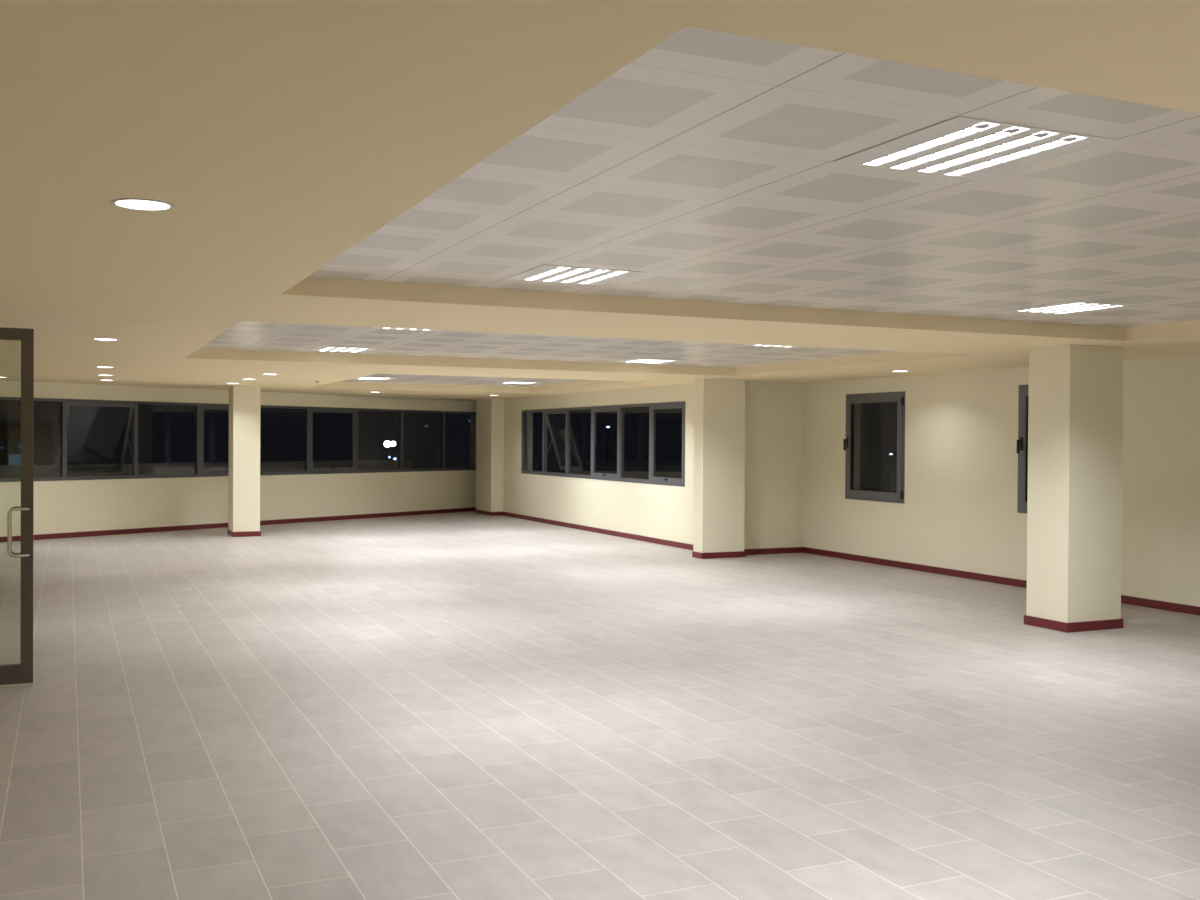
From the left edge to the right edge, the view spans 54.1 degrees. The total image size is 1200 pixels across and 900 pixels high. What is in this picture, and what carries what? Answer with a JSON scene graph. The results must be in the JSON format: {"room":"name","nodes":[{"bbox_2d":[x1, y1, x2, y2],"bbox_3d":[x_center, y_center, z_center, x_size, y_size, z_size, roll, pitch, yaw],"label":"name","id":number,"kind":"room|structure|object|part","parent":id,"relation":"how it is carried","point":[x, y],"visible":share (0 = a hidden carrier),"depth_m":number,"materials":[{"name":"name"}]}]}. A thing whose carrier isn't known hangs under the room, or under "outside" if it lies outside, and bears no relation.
{"room":"open-plan office","nodes":[
{"label":"open-plan office","id":0,"kind":"room"},
{"bbox_2d":[0,460,411,477],"bbox_3d":[-7.366,0.971,22.087,1.380,1.440,11.600,1,1,37],"label":"parapet","id":1,"kind":"object","parent":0,"point":[6,471],"visible":0.17,"depth_m":22.27,"materials":[{"name":"metal"}]},
{"bbox_2d":[0,380,475,536],"bbox_3d":[-6.934,0.158,21.299,0.240,2.487,13.978,1,1,37],"label":"wall","id":2,"kind":"structure","parent":0,"point":[64,506],"depth_m":21.01,"materials":[{"name":"beige paint"}]},
{"bbox_2d":[0,397,475,481],"bbox_3d":[-6.501,-0.182,21.977,0.429,1.310,12.370,1,1,37],"label":"window","id":3,"kind":"structure","parent":2,"relation":"in","point":[61,459],"depth_m":20.84,"materials":[{"name":"grey metal"}]},
{"bbox_3d":[-8.379,-0.206,19.498,0.050,1.205,1.175,22,13,35],"label":"sash","id":4,"kind":"part","parent":3,"relation":"part of","materials":[{"name":"grey metal"}]},
{"bbox_3d":[-6.765,-0.186,21.356,0.050,1.205,1.145,1,1,37],"label":"sash","id":5,"kind":"part","parent":3,"relation":"part of","materials":[{"name":"grey metal"}]},
{"bbox_3d":[-5.304,-0.195,23.304,0.050,1.205,1.135,1,1,37],"label":"sash","id":6,"kind":"part","parent":3,"relation":"part of","materials":[{"name":"grey metal"}]},
{"bbox_2d":[0,507,475,541],"bbox_3d":[-6.858,1.362,21.210,0.014,0.082,13.919,1,1,37],"label":"baseboard","id":7,"kind":"structure","parent":2,"relation":"attached to","point":[344,517],"depth_m":21.03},
{"bbox_2d":[338,374,587,386],"bbox_3d":[-2.121,-1.158,18.594,4.030,0.030,4.950,0,1,-24],"label":"ceiling","id":8,"kind":"structure","parent":0,"point":[400,378],"depth_m":19.49,"materials":[{"name":"tile"}]},
{"bbox_2d":[353,377,395,379],"bbox_3d":[-3.648,-1.154,18.973,0.626,0.005,0.626,0,1,-24],"label":"recessed light","id":9,"kind":"object","parent":8,"relation":"in","point":[374,378],"visible":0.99,"depth_m":18.95,"materials":[{"name":"white ceramic"}]},
{"bbox_2d":[500,382,542,383],"bbox_3d":[-1.387,-1.150,20.161,0.626,0.005,0.626,0,1,-24],"label":"recessed light","id":10,"kind":"object","parent":8,"relation":"in","point":[500,382],"visible":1,"depth_m":20.04,"materials":[{"name":"white ceramic"}]},
{"bbox_2d":[201,321,890,366],"bbox_3d":[-0.418,-1.086,12.038,6.875,0.030,4.500,0,1,-24],"label":"ceiling","id":11,"kind":"structure","parent":0,"point":[244,335],"depth_m":12.22,"materials":[{"name":"tile"}]},
{"bbox_2d":[308,346,375,352],"bbox_3d":[-2.795,-1.090,12.773,0.626,0.005,0.626,0,1,-24],"label":"recessed light","id":12,"kind":"object","parent":11,"relation":"in","point":[320,348],"visible":1,"depth_m":12.74,"materials":[{"name":"white metal"}]},
{"bbox_2d":[370,327,440,330],"bbox_3d":[-1.593,-1.057,10.068,0.626,0.005,0.626,0,1,-24],"label":"recessed light","id":13,"kind":"object","parent":11,"relation":"in","point":[370,327],"visible":0.22,"depth_m":10.33,"materials":[{"name":"white ceramic"}]},
{"bbox_2d":[617,359,683,363],"bbox_3d":[0.605,-1.083,14.356,0.626,0.005,0.626,0,1,-24],"label":"recessed light","id":14,"kind":"object","parent":11,"relation":"in","point":[659,361],"visible":1,"depth_m":14.36,"materials":[{"name":"white ceramic"}]},
{"bbox_2d":[745,344,797,347],"bbox_3d":[1.844,-1.050,11.668,0.626,0.005,0.626,0,1,-24],"label":"recessed light","id":15,"kind":"object","parent":11,"relation":"in","point":[745,344],"visible":0.28,"depth_m":11.86,"materials":[{"name":"white ceramic"}]},
{"bbox_2d":[470,383,693,544],"bbox_3d":[-0.499,0.193,21.952,0.240,2.487,11.600,0,1,-24],"label":"wall","id":16,"kind":"structure","parent":0,"point":[666,512],"depth_m":20.62,"materials":[{"name":"beige paint"}]},
{"bbox_2d":[503,512,692,549],"bbox_3d":[-0.519,1.397,21.683,0.014,0.082,11.100,0,1,-24],"label":"baseboard","id":17,"kind":"structure","parent":16,"relation":"attached to","point":[553,522],"depth_m":20.27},
{"bbox_2d":[521,401,684,486],"bbox_3d":[0.004,-0.130,20.990,0.422,1.287,7.000,0,1,-24],"label":"window","id":18,"kind":"structure","parent":16,"relation":"in","point":[619,476],"depth_m":20.79,"materials":[{"name":"grey metal"}]},
{"bbox_3d":[-0.690,-0.184,22.558,0.050,1.182,1.095,-18,8,-23],"label":"sash","id":19,"kind":"part","parent":18,"relation":"part of","materials":[{"name":"grey metal"}]},
{"bbox_3d":[0.114,-0.131,20.364,0.050,1.182,1.075,0,1,-24],"label":"sash","id":20,"kind":"part","parent":18,"relation":"part of","materials":[{"name":"grey metal"}]},
{"bbox_3d":[1.063,-0.105,18.268,0.050,1.182,1.078,0,1,-24],"label":"sash","id":21,"kind":"part","parent":18,"relation":"part of","materials":[{"name":"grey metal"}]},
{"bbox_2d":[0,511,1199,899],"bbox_3d":[-1.943,1.622,11.842,14.035,0.200,28.941,0,1,-24],"label":"floor","id":22,"kind":"structure","parent":0,"point":[469,705],"depth_m":6.67,"materials":[{"name":"tile"}]},
{"bbox_2d":[227,385,260,536],"bbox_3d":[-5.947,0.179,19.655,0.458,2.487,0.638,0,1,-24],"label":"column","id":23,"kind":"structure","parent":22,"relation":"on","point":[244,401],"depth_m":19.39,"materials":[{"name":"beige paint"}]},
{"bbox_3d":[-5.954,1.382,19.666,0.458,0.082,0.638,0,1,-24],"label":"skirting","id":24,"kind":"part","parent":23,"relation":"part of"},
{"bbox_2d":[475,399,503,515],"bbox_3d":[-2.396,0.147,25.511,0.307,2.487,1.078,0,1,-24],"label":"column","id":25,"kind":"structure","parent":22,"relation":"on","point":[489,412],"depth_m":25.09,"materials":[{"name":"beige paint"}]},
{"bbox_3d":[-2.404,1.350,25.522,0.307,0.082,1.078,0,1,-24],"label":"skirting","id":26,"kind":"part","parent":25,"relation":"part of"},
{"bbox_2d":[692,379,745,558],"bbox_3d":[1.676,0.258,16.474,0.703,2.487,0.273,0,1,-24],"label":"column","id":27,"kind":"structure","parent":22,"relation":"on","point":[719,404],"depth_m":16.36,"materials":[{"name":"beige paint"}]},
{"bbox_3d":[1.669,1.460,16.485,0.703,0.082,0.273,0,1,-24],"label":"skirting","id":28,"kind":"part","parent":27,"relation":"part of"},
{"bbox_2d":[1024,344,1123,632],"bbox_3d":[4.235,0.330,10.495,0.663,2.487,0.508,0,1,-24],"label":"column","id":29,"kind":"structure","parent":22,"relation":"on","point":[1074,495],"depth_m":10.30,"materials":[{"name":"beige paint"}]},
{"bbox_3d":[4.228,1.532,10.506,0.663,0.082,0.508,0,1,-24],"label":"skirting","id":30,"kind":"part","parent":29,"relation":"part of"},
{"bbox_2d":[0,0,1199,400],"bbox_3d":[-1.925,-1.140,11.816,14.035,0.350,28.941,0,1,-24],"label":"ceiling","id":31,"kind":"structure","parent":0,"point":[280,136],"depth_m":3.49,"materials":[{"name":"paint"}]},
{"bbox_2d":[92,338,118,340],"bbox_3d":[-4.299,-0.962,10.227,0.214,0.006,0.214,0,1,-24],"label":"recessed light","id":32,"kind":"object","parent":31,"relation":"in","point":[104,339],"visible":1,"depth_m":10.24,"materials":[{"name":"white"}]},
{"bbox_2d":[111,198,173,210],"bbox_3d":[-1.659,-0.890,4.266,0.214,0.006,0.214,0,1,-24],"label":"recessed light","id":33,"kind":"object","parent":31,"relation":"in","point":[129,203],"visible":1,"depth_m":4.26,"materials":[{"name":"white ceramic"}]},
{"bbox_2d":[308,26,1199,326],"bbox_3d":[2.278,-1.013,6.085,6.875,0.030,4.991,0,1,-24],"label":"ceiling","id":34,"kind":"structure","parent":0,"point":[704,166],"depth_m":4.73,"materials":[{"name":"tile"}]},
{"bbox_2d":[506,265,645,284],"bbox_3d":[-0.149,-1.018,6.869,0.626,0.005,0.626,0,1,-24],"label":"recessed light","id":35,"kind":"object","parent":34,"relation":"in","point":[545,273],"visible":1,"depth_m":6.84,"materials":[{"name":"white metal"}]},
{"bbox_2d":[833,116,1115,179],"bbox_3d":[1.212,-0.981,3.863,0.626,0.005,0.626,0,1,-24],"label":"recessed light","id":36,"kind":"object","parent":34,"relation":"in","point":[959,146],"visible":1,"depth_m":3.82,"materials":[{"name":"white metal"}]},
{"bbox_2d":[973,124,991,128],"bbox_3d":[1.157,-0.979,3.553,0.040,0.002,0.048,0,1,-24],"label":"socket","id":37,"kind":"object","parent":36,"relation":"attached to","point":[976,126],"depth_m":3.55,"materials":[{"name":"grey plastic"}]},
{"bbox_2d":[1002,128,1020,132],"bbox_3d":[1.265,-0.979,3.602,0.040,0.002,0.048,0,1,-24],"label":"socket","id":38,"kind":"object","parent":36,"relation":"attached to","point":[1007,130],"depth_m":3.60,"materials":[{"name":"grey plastic"}]},
{"bbox_2d":[1032,132,1050,137],"bbox_3d":[1.373,-0.978,3.650,0.040,0.002,0.048,0,1,-24],"label":"socket","id":39,"kind":"object","parent":36,"relation":"attached to","point":[1038,134],"depth_m":3.66,"materials":[{"name":"grey plastic"}]},
{"bbox_2d":[1061,137,1078,141],"bbox_3d":[1.480,-0.978,3.699,0.040,0.002,0.048,0,1,-24],"label":"socket","id":40,"kind":"object","parent":36,"relation":"attached to","point":[1064,139],"depth_m":3.70,"materials":[{"name":"grey plastic"}]},
{"bbox_2d":[1004,301,1135,314],"bbox_3d":[3.343,-1.010,8.384,0.626,0.005,0.626,0,1,-24],"label":"recessed light","id":41,"kind":"object","parent":34,"relation":"in","point":[1069,307],"visible":1,"depth_m":8.36,"materials":[{"name":"white metal"}]},
{"bbox_2d":[744,381,804,548],"bbox_3d":[2.549,0.257,17.152,1.355,2.487,0.240,0,1,-24],"label":"wall","id":42,"kind":"structure","parent":0,"point":[774,411],"depth_m":17.01,"materials":[{"name":"beige paint"}]},
{"bbox_2d":[744,547,803,554],"bbox_3d":[2.376,1.460,16.949,1.355,0.082,0.014,0,1,-24],"label":"baseboard","id":43,"kind":"structure","parent":42,"relation":"attached to","point":[790,549],"depth_m":17.01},
{"bbox_2d":[804,355,1199,606],"bbox_3d":[6.623,0.354,9.507,0.240,2.487,17.050,0,1,-24],"label":"wall","id":44,"kind":"structure","parent":0,"point":[958,511],"depth_m":13.85,"materials":[{"name":"beige paint"}]},
{"bbox_2d":[843,391,904,502],"bbox_3d":[3.663,-0.041,15.732,0.158,1.447,1.260,0,1,-24],"label":"window","id":45,"kind":"structure","parent":44,"relation":"in","point":[883,397],"depth_m":15.69,"materials":[{"name":"grey metal"}]},
{"bbox_3d":[3.390,-0.090,16.219,0.062,0.185,0.035,0,1,-24],"label":"handle","id":46,"kind":"part","parent":45,"relation":"part of","materials":[{"name":"black plastic"}]},
{"bbox_2d":[804,547,1199,615],"bbox_3d":[6.499,1.557,9.466,0.014,0.082,17.050,0,1,-24],"label":"baseboard","id":47,"kind":"structure","parent":44,"relation":"attached to","point":[1182,608],"depth_m":14.02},
{"bbox_2d":[1017,385,1028,512],"bbox_3d":[5.004,-0.004,12.771,0.158,1.447,1.260,0,1,-24],"label":"window","id":48,"kind":"structure","parent":44,"relation":"in","point":[1022,442],"depth_m":13.25,"materials":[{"name":"grey metal"}]},
{"bbox_3d":[4.731,-0.053,13.259,0.062,0.185,0.035,0,1,-24],"label":"handle","id":49,"kind":"part","parent":48,"relation":"part of","materials":[{"name":"black plastic"}]},
{"bbox_3d":[-2.411,0.365,2.245,0.240,2.487,11.270,0,1,-24],"label":"wall","id":50,"kind":"structure","parent":0,"visible":0},
{"bbox_2d":[0,327,33,686],"bbox_3d":[-4.152,0.374,7.588,0.895,2.347,0.171,0,1,-24],"label":"door","id":51,"kind":"structure","parent":50,"relation":"in","point":[21,674],"depth_m":7.73,"materials":[{"name":"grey metal"}]},
{"bbox_3d":[-3.842,0.538,7.797,0.147,0.327,0.041,0,1,-3],"label":"pull handle","id":52,"kind":"part","parent":51,"relation":"part of","materials":[{"name":"metal"}]},
{"bbox_3d":[-3.791,0.539,7.686,0.041,0.327,0.147,1,1,44],"label":"pull handle","id":53,"kind":"part","parent":51,"relation":"part of","materials":[{"name":"metal"}]},
{"label":"outside","id":54,"kind":"structure","parent":0,"visible":0},
{"bbox_2d":[871,489,896,491],"bbox_3d":[0.473,7.077,71.657,240.000,0.200,170.000,0,1,-24],"label":"ground","id":55,"kind":"structure","parent":54,"point":[885,490],"depth_m":180.90,"materials":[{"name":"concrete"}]},
{"bbox_2d":[0,419,56,464],"bbox_3d":[-38.238,2.417,73.169,8.000,8.600,8.400,0,1,-24],"label":"building","id":56,"kind":"structure","parent":55,"relation":"on","point":[10,429],"depth_m":70.34,"materials":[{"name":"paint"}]},
{"bbox_2d":[383,440,396,459],"bbox_3d":[-8.547,3.371,47.914,0.525,7.541,0.380,0,1,0],"label":"floodlight","id":57,"kind":"object","parent":55,"relation":"on","point":[387,443],"visible":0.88,"depth_m":47.72,"materials":[{"name":"grey metal"}]},
{"bbox_3d":[-8.632,-0.243,47.705,0.270,0.270,0.030,0,1,0],"label":"lamp glass","id":58,"kind":"part","parent":57,"relation":"part of","materials":[{"name":"white glass"}]},
{"bbox_2d":[424,424,428,467],"bbox_3d":[-11.797,2.545,79.919,0.260,8.553,0.380,0,1,0],"label":"street lamp","id":59,"kind":"object","parent":55,"relation":"on","point":[425,425],"visible":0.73,"depth_m":80.00,"materials":[{"name":"grey metal"}]},
{"bbox_2d":[468,419,469,466],"bbox_3d":[-8.873,2.379,79.921,0.180,8.922,0.380,0,1,0],"label":"street lamp","id":60,"kind":"object","parent":55,"relation":"on","point":[468,419],"visible":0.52,"depth_m":80.00,"materials":[{"name":"grey metal"}]},
{"bbox_2d":[606,426,609,472],"bbox_3d":[0.315,3.074,49.918,0.170,8.211,0.380,0,1,0],"label":"street lamp","id":61,"kind":"object","parent":55,"relation":"on","point":[606,426],"visible":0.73,"depth_m":49.99,"materials":[{"name":"grey metal"}]},
{"bbox_2d":[888,453,892,491],"bbox_3d":[9.811,3.713,39.913,0.139,7.241,0.380,0,1,-1],"label":"street lamp","id":62,"kind":"object","parent":55,"relation":"on","point":[889,454],"visible":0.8,"depth_m":39.99,"materials":[{"name":"grey metal"}]}
]}

